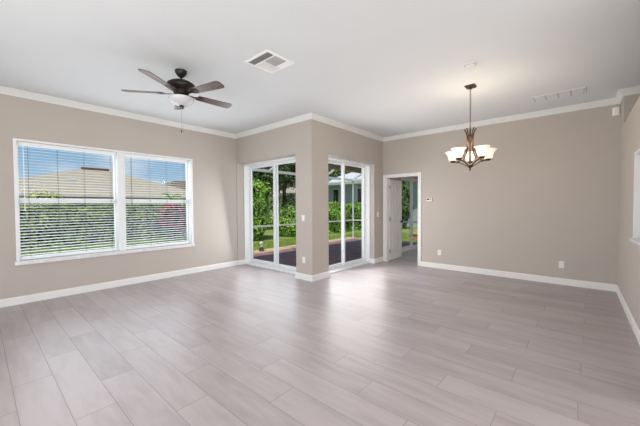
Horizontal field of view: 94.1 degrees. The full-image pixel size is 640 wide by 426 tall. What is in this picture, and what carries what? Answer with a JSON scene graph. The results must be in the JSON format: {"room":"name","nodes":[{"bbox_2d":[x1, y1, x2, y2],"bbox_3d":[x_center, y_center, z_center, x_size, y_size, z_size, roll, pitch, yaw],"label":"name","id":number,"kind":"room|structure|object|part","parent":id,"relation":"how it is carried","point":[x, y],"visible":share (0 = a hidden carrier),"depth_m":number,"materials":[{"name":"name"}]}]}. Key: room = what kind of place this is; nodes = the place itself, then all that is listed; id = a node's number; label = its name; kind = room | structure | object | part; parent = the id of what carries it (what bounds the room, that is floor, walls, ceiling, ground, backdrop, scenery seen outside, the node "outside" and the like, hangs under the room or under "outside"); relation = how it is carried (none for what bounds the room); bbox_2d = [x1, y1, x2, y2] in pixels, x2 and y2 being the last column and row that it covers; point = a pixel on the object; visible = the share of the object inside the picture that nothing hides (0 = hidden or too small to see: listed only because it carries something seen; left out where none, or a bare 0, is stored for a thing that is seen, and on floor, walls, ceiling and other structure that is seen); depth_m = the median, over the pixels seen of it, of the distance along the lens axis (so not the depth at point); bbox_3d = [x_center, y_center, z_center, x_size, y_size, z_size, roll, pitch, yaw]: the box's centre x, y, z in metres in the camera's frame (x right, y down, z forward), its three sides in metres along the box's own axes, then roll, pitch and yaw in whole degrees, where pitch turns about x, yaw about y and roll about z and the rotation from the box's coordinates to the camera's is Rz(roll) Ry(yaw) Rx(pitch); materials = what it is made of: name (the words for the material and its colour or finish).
{"room":"empty living room","nodes":[
{"label":"empty living room","id":0,"kind":"room"},
{"bbox_2d":[0,94,237,299],"bbox_3d":[-4.439,-0.218,4.328,0.200,3.070,8.160,1,2,41],"label":"wall","id":1,"kind":"structure","parent":0,"point":[213,157],"depth_m":5.17,"materials":[{"name":"beige paint"}]},
{"bbox_2d":[13,138,194,265],"bbox_3d":[-3.578,-0.186,5.303,0.230,1.820,2.650,1,2,41],"label":"window","id":2,"kind":"structure","parent":1,"relation":"in","point":[119,159],"depth_m":5.27,"materials":[{"name":"white plastic"}]},
{"bbox_3d":[-4.061,-0.188,4.864,0.072,1.740,1.239,1,2,41],"label":"sash","id":3,"kind":"part","parent":2,"relation":"part of","materials":[{"name":"white plastic"}]},
{"bbox_2d":[17,141,117,259],"bbox_3d":[-3.986,-0.189,4.802,0.074,1.725,1.228,1,2,41],"label":"window blind","id":4,"kind":"object","parent":2,"relation":"attached to","point":[19,143],"visible":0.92,"depth_m":4.71,"materials":[{"name":"white plastic"}]},
{"bbox_3d":[-4.321,-0.166,4.427,0.057,1.640,0.003,1,2,41],"label":"ladder cord","id":5,"kind":"part","parent":4,"relation":"part of","materials":[{"name":"white fabric"}]},
{"bbox_3d":[-4.104,-0.173,4.678,0.057,1.640,0.003,1,2,41],"label":"ladder cord","id":6,"kind":"part","parent":4,"relation":"part of","materials":[{"name":"white fabric"}]},
{"bbox_3d":[-3.997,-1.024,4.787,0.056,0.055,1.228,1,2,41],"label":"head rail","id":7,"kind":"part","parent":4,"relation":"part of","materials":[{"name":"white plastic"}]},
{"bbox_3d":[-3.988,0.654,4.828,0.052,0.038,1.228,1,2,41],"label":"rail","id":8,"kind":"part","parent":4,"relation":"part of","materials":[{"name":"white plastic"}]},
{"bbox_3d":[-3.888,-0.180,4.928,0.057,1.640,0.003,1,2,41],"label":"ladder cord","id":9,"kind":"part","parent":4,"relation":"part of","materials":[{"name":"white fabric"}]},
{"bbox_3d":[-3.647,-0.188,5.207,0.057,1.640,0.003,1,2,41],"label":"ladder cord","id":10,"kind":"part","parent":4,"relation":"part of","materials":[{"name":"white fabric"}]},
{"bbox_3d":[-3.573,0.694,5.325,0.230,0.059,2.650,1,2,41],"label":"sill","id":11,"kind":"part","parent":2,"relation":"part of","materials":[{"name":"stone"}]},
{"bbox_2d":[125,153,188,248],"bbox_3d":[-3.133,-0.218,5.795,0.066,1.725,1.143,1,2,41],"label":"window blind","id":12,"kind":"object","parent":2,"relation":"attached to","point":[132,156],"visible":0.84,"depth_m":5.74,"materials":[{"name":"white plastic"}]},
{"bbox_3d":[-3.141,-1.053,5.778,0.056,0.055,1.143,1,2,41],"label":"head rail","id":13,"kind":"part","parent":12,"relation":"part of","materials":[{"name":"white plastic"}]},
{"bbox_3d":[-3.132,0.625,5.819,0.052,0.038,1.143,1,2,41],"label":"rail","id":14,"kind":"part","parent":12,"relation":"part of","materials":[{"name":"white plastic"}]},
{"bbox_3d":[-3.192,-0.217,5.871,0.072,1.740,1.189,1,2,41],"label":"sash","id":15,"kind":"part","parent":2,"relation":"part of","materials":[{"name":"white plastic"}]},
{"bbox_2d":[0,86,235,138],"bbox_3d":[-4.412,-1.704,4.123,0.072,0.088,7.550,1,2,41],"label":"trim","id":16,"kind":"structure","parent":1,"relation":"attached to","point":[3,90],"depth_m":5.00,"materials":[{"name":"white paint"}]},
{"bbox_2d":[0,260,237,307],"bbox_3d":[-4.418,1.265,4.214,0.016,0.112,7.550,1,2,41],"label":"baseboard","id":17,"kind":"structure","parent":1,"relation":"attached to","point":[7,302],"depth_m":5.06,"materials":[{"name":"white paint"}]},
{"bbox_2d":[236,119,326,274],"bbox_3d":[-0.923,-0.287,6.411,2.400,3.070,0.410,1,2,41],"label":"wall","id":18,"kind":"structure","parent":0,"point":[305,140],"depth_m":5.69,"materials":[{"name":"beige paint"}]},
{"bbox_2d":[244,156,295,273],"bbox_3d":[-1.014,0.043,6.622,1.965,2.400,0.215,1,2,41],"label":"door","id":19,"kind":"structure","parent":18,"relation":"in","point":[248,186],"depth_m":6.91,"materials":[{"name":"white metal"}]},
{"bbox_3d":[-1.316,0.041,6.979,0.996,2.330,0.042,1,2,41],"label":"sliding panel","id":20,"kind":"part","parent":19,"relation":"part of","materials":[{"name":"glass"}]},
{"bbox_3d":[-0.648,0.054,6.337,0.996,2.330,0.042,1,2,41],"label":"sliding panel","id":21,"kind":"part","parent":19,"relation":"part of","materials":[{"name":"white metal"}]},
{"bbox_2d":[235,112,311,138],"bbox_3d":[-1.061,-1.772,6.169,2.472,0.088,0.072,1,2,41],"label":"trim","id":22,"kind":"structure","parent":18,"relation":"attached to","point":[308,116],"depth_m":6.01,"materials":[{"name":"white paint"}]},
{"bbox_2d":[238,259,312,281],"bbox_3d":[-0.981,1.194,6.348,2.401,0.112,0.206,1,2,41],"label":"baseboard","id":23,"kind":"structure","parent":18,"relation":"attached to","point":[302,276],"depth_m":5.67,"materials":[{"name":"white paint"}]},
{"bbox_2d":[0,248,639,425],"bbox_3d":[1.532,1.359,3.408,10.500,0.100,14.500,1,2,41],"label":"floor","id":24,"kind":"structure","parent":0,"point":[398,341],"depth_m":2.83,"materials":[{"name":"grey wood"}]},
{"bbox_2d":[0,0,639,136],"bbox_3d":[0.209,-1.791,1.816,10.500,0.150,10.500,1,2,41],"label":"ceiling","id":25,"kind":"structure","parent":0,"point":[383,68],"depth_m":3.30,"materials":[{"name":"white paint"}]},
{"bbox_2d":[121,68,231,132],"bbox_3d":[-1.677,-1.372,3.710,1.281,0.761,1.245,1,2,41],"label":"ceiling fan","id":26,"kind":"object","parent":25,"relation":"hanging from","point":[181,88],"visible":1,"depth_m":3.58,"materials":[{"name":"brown wood"}]},
{"bbox_3d":[-2.139,-1.468,3.610,0.465,0.008,0.136,-1,13,-10],"label":"blade","id":27,"kind":"part","parent":26,"relation":"part of","materials":[{"name":"brown wood"}]},
{"bbox_3d":[-1.775,-1.461,3.255,0.136,0.008,0.465,12,3,8],"label":"blade","id":28,"kind":"part","parent":26,"relation":"part of","materials":[{"name":"brown wood"}]},
{"bbox_3d":[-1.914,-1.480,4.065,0.136,0.008,0.465,-15,8,-27],"label":"blade","id":29,"kind":"part","parent":26,"relation":"part of","materials":[{"name":"brown wood"}]},
{"bbox_3d":[-1.712,-1.372,3.685,0.298,0.095,0.298,1,2,41],"label":"lamp shade","id":30,"kind":"part","parent":26,"relation":"part of","materials":[{"name":"white glass"}]},
{"bbox_3d":[-1.325,-1.469,3.491,0.465,0.008,0.136,0,-10,26],"label":"blade","id":31,"kind":"part","parent":26,"relation":"part of","materials":[{"name":"brown wood"}]},
{"bbox_3d":[-1.411,-1.481,3.992,0.136,0.008,0.465,-16,-10,43],"label":"blade","id":32,"kind":"part","parent":26,"relation":"part of","materials":[{"name":"brown wood"}]},
{"bbox_2d":[244,49,294,73],"bbox_3d":[-0.585,-1.743,3.461,0.410,0.018,0.410,1,2,41],"label":"ceiling vent","id":33,"kind":"object","parent":25,"relation":"in","point":[268,61],"visible":1,"depth_m":3.44,"materials":[{"name":"white plastic"}]},
{"bbox_2d":[464,62,475,68],"bbox_3d":[1.784,-1.747,3.543,0.136,0.038,0.136,1,2,41],"label":"smoke detector","id":34,"kind":"object","parent":25,"relation":"attached to","point":[470,65],"visible":1,"depth_m":3.51,"materials":[{"name":"white paint"}]},
{"bbox_2d":[445,84,496,170],"bbox_3d":[2.105,-1.189,4.219,0.656,1.189,0.672,1,2,41],"label":"chandelier","id":35,"kind":"object","parent":25,"relation":"hanging from","point":[482,151],"visible":1,"depth_m":4.16,"materials":[{"name":"white glass"}]},
{"bbox_3d":[1.949,-0.827,4.378,0.194,0.136,0.194,0,1,0],"label":"lamp shade","id":36,"kind":"part","parent":35,"relation":"part of","materials":[{"name":"white glass"}]},
{"bbox_3d":[1.906,-0.820,4.099,0.194,0.136,0.194,0,1,18],"label":"lamp shade","id":37,"kind":"part","parent":35,"relation":"part of","materials":[{"name":"white glass"}]},
{"bbox_3d":[2.046,-0.964,4.278,0.149,0.461,0.017,1,2,45],"label":"curved rod","id":38,"kind":"part","parent":35,"relation":"part of","materials":[{"name":"brown metal"}]},
{"bbox_3d":[2.027,-0.961,4.159,0.149,0.461,0.017,-1,2,-27],"label":"curved rod","id":39,"kind":"part","parent":35,"relation":"part of","materials":[{"name":"brown metal"}]},
{"bbox_3d":[2.228,-0.830,4.423,0.194,0.136,0.194,-1,1,-18],"label":"lamp shade","id":40,"kind":"part","parent":35,"relation":"part of","materials":[{"name":"white glass"}]},
{"bbox_3d":[2.135,-0.960,4.104,0.017,0.461,0.149,-1,1,-9],"label":"curved rod","id":41,"kind":"part","parent":35,"relation":"part of","materials":[{"name":"brown metal"}]},
{"bbox_3d":[2.220,-0.963,4.190,0.149,0.461,0.017,0,1,9],"label":"curved rod","id":42,"kind":"part","parent":35,"relation":"part of","materials":[{"name":"brown metal"}]},
{"bbox_3d":[2.158,-0.819,3.972,0.194,0.136,0.194,1,2,36],"label":"lamp shade","id":43,"kind":"part","parent":35,"relation":"part of","materials":[{"name":"white glass"}]},
{"bbox_3d":[2.357,-0.825,4.173,0.194,0.136,0.194,-1,2,-36],"label":"lamp shade","id":44,"kind":"part","parent":35,"relation":"part of","materials":[{"name":"white glass"}]},
{"bbox_2d":[531,86,586,102],"bbox_3d":[3.648,-1.797,4.562,0.640,0.008,0.350,1,2,41],"label":"ceiling vent","id":45,"kind":"object","parent":25,"relation":"in","point":[578,91],"visible":1,"depth_m":4.55,"materials":[{"name":"white paint"}]},
{"bbox_2d":[326,124,382,270],"bbox_3d":[0.712,-0.303,6.737,0.350,3.070,2.220,1,2,41],"label":"wall","id":46,"kind":"structure","parent":0,"point":[340,143],"depth_m":6.96,"materials":[{"name":"beige paint"}]},
{"bbox_2d":[311,113,383,141],"bbox_3d":[0.707,-1.786,6.380,0.072,0.088,2.702,1,2,41],"label":"trim","id":47,"kind":"structure","parent":46,"relation":"attached to","point":[316,117],"depth_m":6.16,"materials":[{"name":"white paint"}]},
{"bbox_2d":[312,257,382,281],"bbox_3d":[0.679,1.181,6.537,0.136,0.112,2.630,1,2,41],"label":"baseboard","id":48,"kind":"structure","parent":46,"relation":"attached to","point":[323,275],"depth_m":5.77,"materials":[{"name":"white paint"}]},
{"bbox_2d":[328,156,369,273],"bbox_3d":[0.559,0.035,6.654,0.225,2.400,1.740,1,2,41],"label":"door","id":49,"kind":"structure","parent":46,"relation":"in","point":[365,168],"depth_m":7.05,"materials":[{"name":"white metal"}]},
{"bbox_3d":[0.234,0.048,6.397,0.042,2.330,0.883,1,2,41],"label":"sliding panel","id":50,"kind":"part","parent":49,"relation":"part of","materials":[{"name":"white metal"}]},
{"bbox_3d":[0.803,0.030,6.980,0.042,2.330,0.883,1,2,41],"label":"sliding panel","id":51,"kind":"part","parent":49,"relation":"part of","materials":[{"name":"white metal"}]},
{"bbox_2d":[389,176,417,180],"bbox_3d":[4.443,-0.264,7.785,4.850,2.900,4.000,1,2,41],"label":"wall","id":52,"kind":"structure","parent":0,"point":[397,179],"depth_m":8.64,"materials":[{"name":"beige paint"}]},
{"bbox_2d":[401,177,417,251],"bbox_3d":[2.911,0.028,9.493,0.143,2.250,1.770,1,2,41],"label":"door","id":53,"kind":"structure","parent":52,"relation":"in","point":[411,246],"depth_m":9.46,"materials":[{"name":"white metal"}]},
{"bbox_3d":[2.618,0.042,9.199,0.042,2.180,0.898,1,2,41],"label":"sliding panel","id":54,"kind":"part","parent":53,"relation":"part of","materials":[{"name":"white metal"}]},
{"bbox_3d":[3.197,0.024,9.793,0.042,2.180,0.898,1,2,41],"label":"sliding panel","id":55,"kind":"part","parent":53,"relation":"part of","materials":[{"name":"white metal"}]},
{"bbox_2d":[383,104,620,284],"bbox_3d":[3.532,-0.296,5.848,5.700,3.070,0.120,1,2,41],"label":"wall","id":56,"kind":"structure","parent":0,"point":[547,195],"depth_m":5.51,"materials":[{"name":"beige paint"}]},
{"bbox_2d":[383,172,420,265],"bbox_3d":[2.228,0.128,7.480,0.995,2.155,0.903,1,2,41],"label":"door","id":57,"kind":"structure","parent":56,"relation":"in","point":[392,189],"depth_m":7.49,"materials":[{"name":"white paint"}]},
{"bbox_2d":[383,86,639,141],"bbox_3d":[3.401,-1.779,5.508,5.290,0.088,0.502,1,2,41],"label":"trim","id":58,"kind":"structure","parent":56,"relation":"attached to","point":[621,93],"depth_m":5.40,"materials":[{"name":"white paint"}]},
{"bbox_2d":[421,261,615,291],"bbox_3d":[3.529,1.184,5.804,3.210,0.112,0.016,1,2,41],"label":"baseboard","id":59,"kind":"structure","parent":56,"relation":"attached to","point":[562,281],"depth_m":5.52,"materials":[{"name":"white paint"}]},
{"bbox_2d":[559,261,563,267],"bbox_3d":[4.217,0.901,5.207,0.072,0.116,0.010,1,2,41],"label":"power outlet","id":60,"kind":"object","parent":56,"relation":"attached to","point":[561,263],"visible":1,"depth_m":5.20,"materials":[{"name":"beige plastic"}]},
{"bbox_2d":[612,107,620,115],"bbox_3d":[4.680,-1.602,4.702,0.094,0.125,0.058,1,2,41],"label":"sensor","id":61,"kind":"object","parent":56,"relation":"attached to","point":[616,111],"visible":1,"depth_m":4.68,"materials":[{"name":"white plastic"}]},
{"bbox_2d":[617,93,639,328],"bbox_3d":[3.961,-0.227,2.903,1.200,3.070,3.780,1,2,41],"label":"wall","id":62,"kind":"structure","parent":0,"point":[628,278],"depth_m":3.87,"materials":[{"name":"beige paint"}]},
{"bbox_2d":[616,285,639,344],"bbox_3d":[3.509,1.244,3.336,0.016,0.112,3.780,1,2,41],"label":"baseboard","id":63,"kind":"structure","parent":62,"relation":"attached to","point":[636,330],"depth_m":3.54,"materials":[{"name":"white paint"}]},
{"bbox_2d":[629,148,639,246],"bbox_3d":[3.325,-0.172,2.952,0.225,1.035,1.380,1,2,41],"label":"window","id":64,"kind":"structure","parent":62,"relation":"in","point":[636,198],"depth_m":3.47,"materials":[{"name":"white paint"}]},
{"bbox_3d":[3.328,0.326,2.964,0.225,0.039,1.380,1,2,41],"label":"sill","id":65,"kind":"part","parent":64,"relation":"part of","materials":[{"name":"stone"}]},
{"bbox_3d":[3.335,-0.189,2.943,0.200,1.000,1.320,1,2,41],"label":"casing","id":66,"kind":"part","parent":64,"relation":"part of","materials":[{"name":"white paint"}]},
{"bbox_3d":[1.019,-1.658,9.088,2.230,0.140,6.240,1,2,41],"label":"ceiling","id":67,"kind":"structure","parent":0,"visible":0},
{"bbox_2d":[291,162,361,173],"bbox_3d":[0.354,-1.518,9.667,0.170,0.160,6.240,1,2,41],"label":"beam","id":68,"kind":"structure","parent":67,"relation":"attached to","point":[330,166],"depth_m":10.18,"materials":[{"name":"white metal"}]},
{"label":"outside","id":69,"kind":"structure","parent":0,"visible":0},
{"bbox_2d":[21,221,417,256],"bbox_3d":[3.429,0.403,49.908,180.000,0.200,200.000,1,2,41],"label":"ground","id":70,"kind":"structure","parent":69,"point":[269,234],"depth_m":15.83,"materials":[{"name":"plant"}]},
{"bbox_2d":[22,190,66,208],"bbox_3d":[-11.547,0.165,12.517,1.568,2.265,1.109,-1,1,-16],"label":"bush","id":71,"kind":"object","parent":70,"relation":"on","point":[42,192],"visible":0.28,"depth_m":12.44,"materials":[{"name":"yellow plant"}]},
{"bbox_2d":[19,167,185,208],"bbox_3d":[-15.284,-0.943,19.775,11.000,4.160,12.400,1,2,41],"label":"house","id":72,"kind":"structure","parent":70,"relation":"on","point":[39,183],"depth_m":17.11,"materials":[{"name":"beige paint"}]},
{"bbox_2d":[19,198,186,249],"bbox_3d":[-10.475,0.381,11.563,1.715,2.050,11.344,1,2,41],"label":"hedge","id":73,"kind":"object","parent":70,"relation":"on","point":[35,215],"visible":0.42,"depth_m":11.89,"materials":[{"name":"green plant"}]},
{"bbox_2d":[157,198,186,239],"bbox_3d":[-6.645,0.284,13.615,1.410,1.922,0.922,-1,1,-15],"label":"shrub","id":74,"kind":"object","parent":70,"relation":"on","point":[179,213],"visible":0.72,"depth_m":13.44,"materials":[{"name":"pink plant"}]},
{"bbox_2d":[160,193,183,199],"bbox_3d":[-8.658,-0.014,17.534,1.261,2.341,1.416,1,2,41],"label":"spiky plant","id":75,"kind":"object","parent":70,"relation":"on","point":[177,196],"visible":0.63,"depth_m":17.44,"materials":[{"name":"green plant"}]},
{"bbox_2d":[164,180,185,188],"bbox_3d":[-14.658,-1.407,33.888,4.500,4.390,7.800,1,2,41],"label":"house","id":76,"kind":"structure","parent":70,"relation":"on","point":[179,184],"depth_m":31.71,"materials":[{"name":"beige paint"}]},
{"bbox_2d":[252,177,273,240],"bbox_3d":[-3.628,-0.354,13.862,3.177,3.312,2.588,1,2,41],"label":"bush","id":77,"kind":"object","parent":70,"relation":"on","point":[258,211],"visible":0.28,"depth_m":13.36,"materials":[{"name":"green plant"}]},
{"bbox_2d":[252,163,293,216],"bbox_3d":[-4.611,-2.784,19.636,4.829,7.833,7.122,1,2,41],"label":"tree","id":78,"kind":"object","parent":70,"relation":"on","point":[263,176],"visible":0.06,"depth_m":19.22,"materials":[{"name":"green plant"}]},
{"bbox_2d":[265,185,295,219],"bbox_3d":[-3.833,-1.681,35.635,10.800,4.740,8.200,1,2,41],"label":"house","id":79,"kind":"structure","parent":70,"relation":"on","point":[290,190],"depth_m":31.19,"materials":[{"name":"beige paint"}]},
{"bbox_2d":[272,204,295,236],"bbox_3d":[-1.502,0.397,15.228,2.165,1.693,1.764,0,1,10],"label":"bush","id":80,"kind":"object","parent":70,"relation":"on","point":[288,218],"visible":0.44,"depth_m":14.82,"materials":[{"name":"green plant"}]},
{"bbox_2d":[278,163,295,214],"bbox_3d":[-3.308,-2.756,24.862,6.316,7.417,4.250,0,2,24],"label":"tree","id":81,"kind":"object","parent":70,"relation":"on","point":[291,181],"visible":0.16,"depth_m":24.14,"materials":[{"name":"green plant"}]},
{"bbox_2d":[253,239,414,266],"bbox_3d":[0.349,1.272,9.085,3.170,0.090,7.350,1,2,41],"label":"deck","id":82,"kind":"object","parent":70,"relation":"on","point":[353,248],"visible":0.18,"depth_m":8.89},
{"bbox_2d":[253,237,417,254],"bbox_3d":[0.144,1.248,9.261,3.550,0.130,7.750,1,2,41],"label":"curb","id":83,"kind":"object","parent":70,"relation":"on","point":[256,252],"visible":0.29,"depth_m":10.10,"materials":[{"name":"beige concrete"}]},
{"bbox_2d":[259,242,263,250],"bbox_3d":[-1.825,1.041,9.309,0.170,0.302,0.167,1,2,41],"label":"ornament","id":84,"kind":"object","parent":83,"relation":"on","point":[261,248],"visible":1,"depth_m":9.26,"materials":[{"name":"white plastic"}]},
{"bbox_2d":[252,167,417,237],"bbox_3d":[0.286,-0.323,9.136,3.110,3.017,7.065,1,2,41],"label":"screen enclosure","id":85,"kind":"object","parent":83,"relation":"on","point":[270,170],"visible":0.43,"depth_m":11.51,"materials":[{"name":"white metal"}]},
{"bbox_3d":[-0.862,0.377,10.137,0.050,0.050,7.000,1,2,41],"label":"chair rail","id":86,"kind":"part","parent":85,"relation":"part of","materials":[{"name":"white metal"}]},
{"bbox_3d":[1.422,-0.135,12.775,0.050,2.450,0.050,1,2,41],"label":"post","id":87,"kind":"part","parent":85,"relation":"part of","materials":[{"name":"white metal"}]},
{"bbox_3d":[2.587,0.319,11.783,3.070,0.050,0.050,1,2,41],"label":"chair rail","id":88,"kind":"part","parent":85,"relation":"part of","materials":[{"name":"white metal"}]},
{"bbox_2d":[328,169,350,179],"bbox_3d":[5.066,-4.964,45.126,17.650,11.228,7.284,1,2,41],"label":"tree","id":89,"kind":"object","parent":70,"relation":"on","point":[336,173],"visible":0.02,"depth_m":44.78,"materials":[{"name":"green plant"}]},
{"bbox_2d":[328,201,361,233],"bbox_3d":[2.273,0.186,18.976,1.716,1.936,7.572,1,2,41],"label":"hedge","id":90,"kind":"object","parent":70,"relation":"on","point":[334,209],"visible":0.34,"depth_m":17.32,"materials":[{"name":"green plant"}]},
{"bbox_2d":[328,172,417,225],"bbox_3d":[6.315,-1.819,26.804,10.500,5.340,8.300,1,2,41],"label":"house","id":91,"kind":"structure","parent":70,"relation":"on","point":[334,186],"depth_m":25.38,"materials":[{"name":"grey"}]},
{"bbox_3d":[1.406,-1.003,26.411,0.560,2.140,0.015,1,2,41],"label":"pane","id":92,"kind":"part","parent":91,"relation":"part of","materials":[{"name":"glass"}]},
{"bbox_3d":[3.049,-0.878,25.026,0.140,3.300,0.100,1,2,41],"label":"corner trim","id":93,"kind":"part","parent":91,"relation":"part of","materials":[{"name":"white plastic"}]},
{"bbox_3d":[3.359,-0.972,24.726,0.560,2.140,0.015,1,2,41],"label":"pane","id":94,"kind":"part","parent":91,"relation":"part of","materials":[{"name":"glass"}]},
{"bbox_2d":[401,180,414,228],"bbox_3d":[5.357,-0.789,19.353,2.180,3.826,1.365,-1,2,-25],"label":"tree","id":95,"kind":"object","parent":70,"relation":"on","point":[405,197],"visible":0.27,"depth_m":19.02,"materials":[{"name":"green plant"}]}
]}

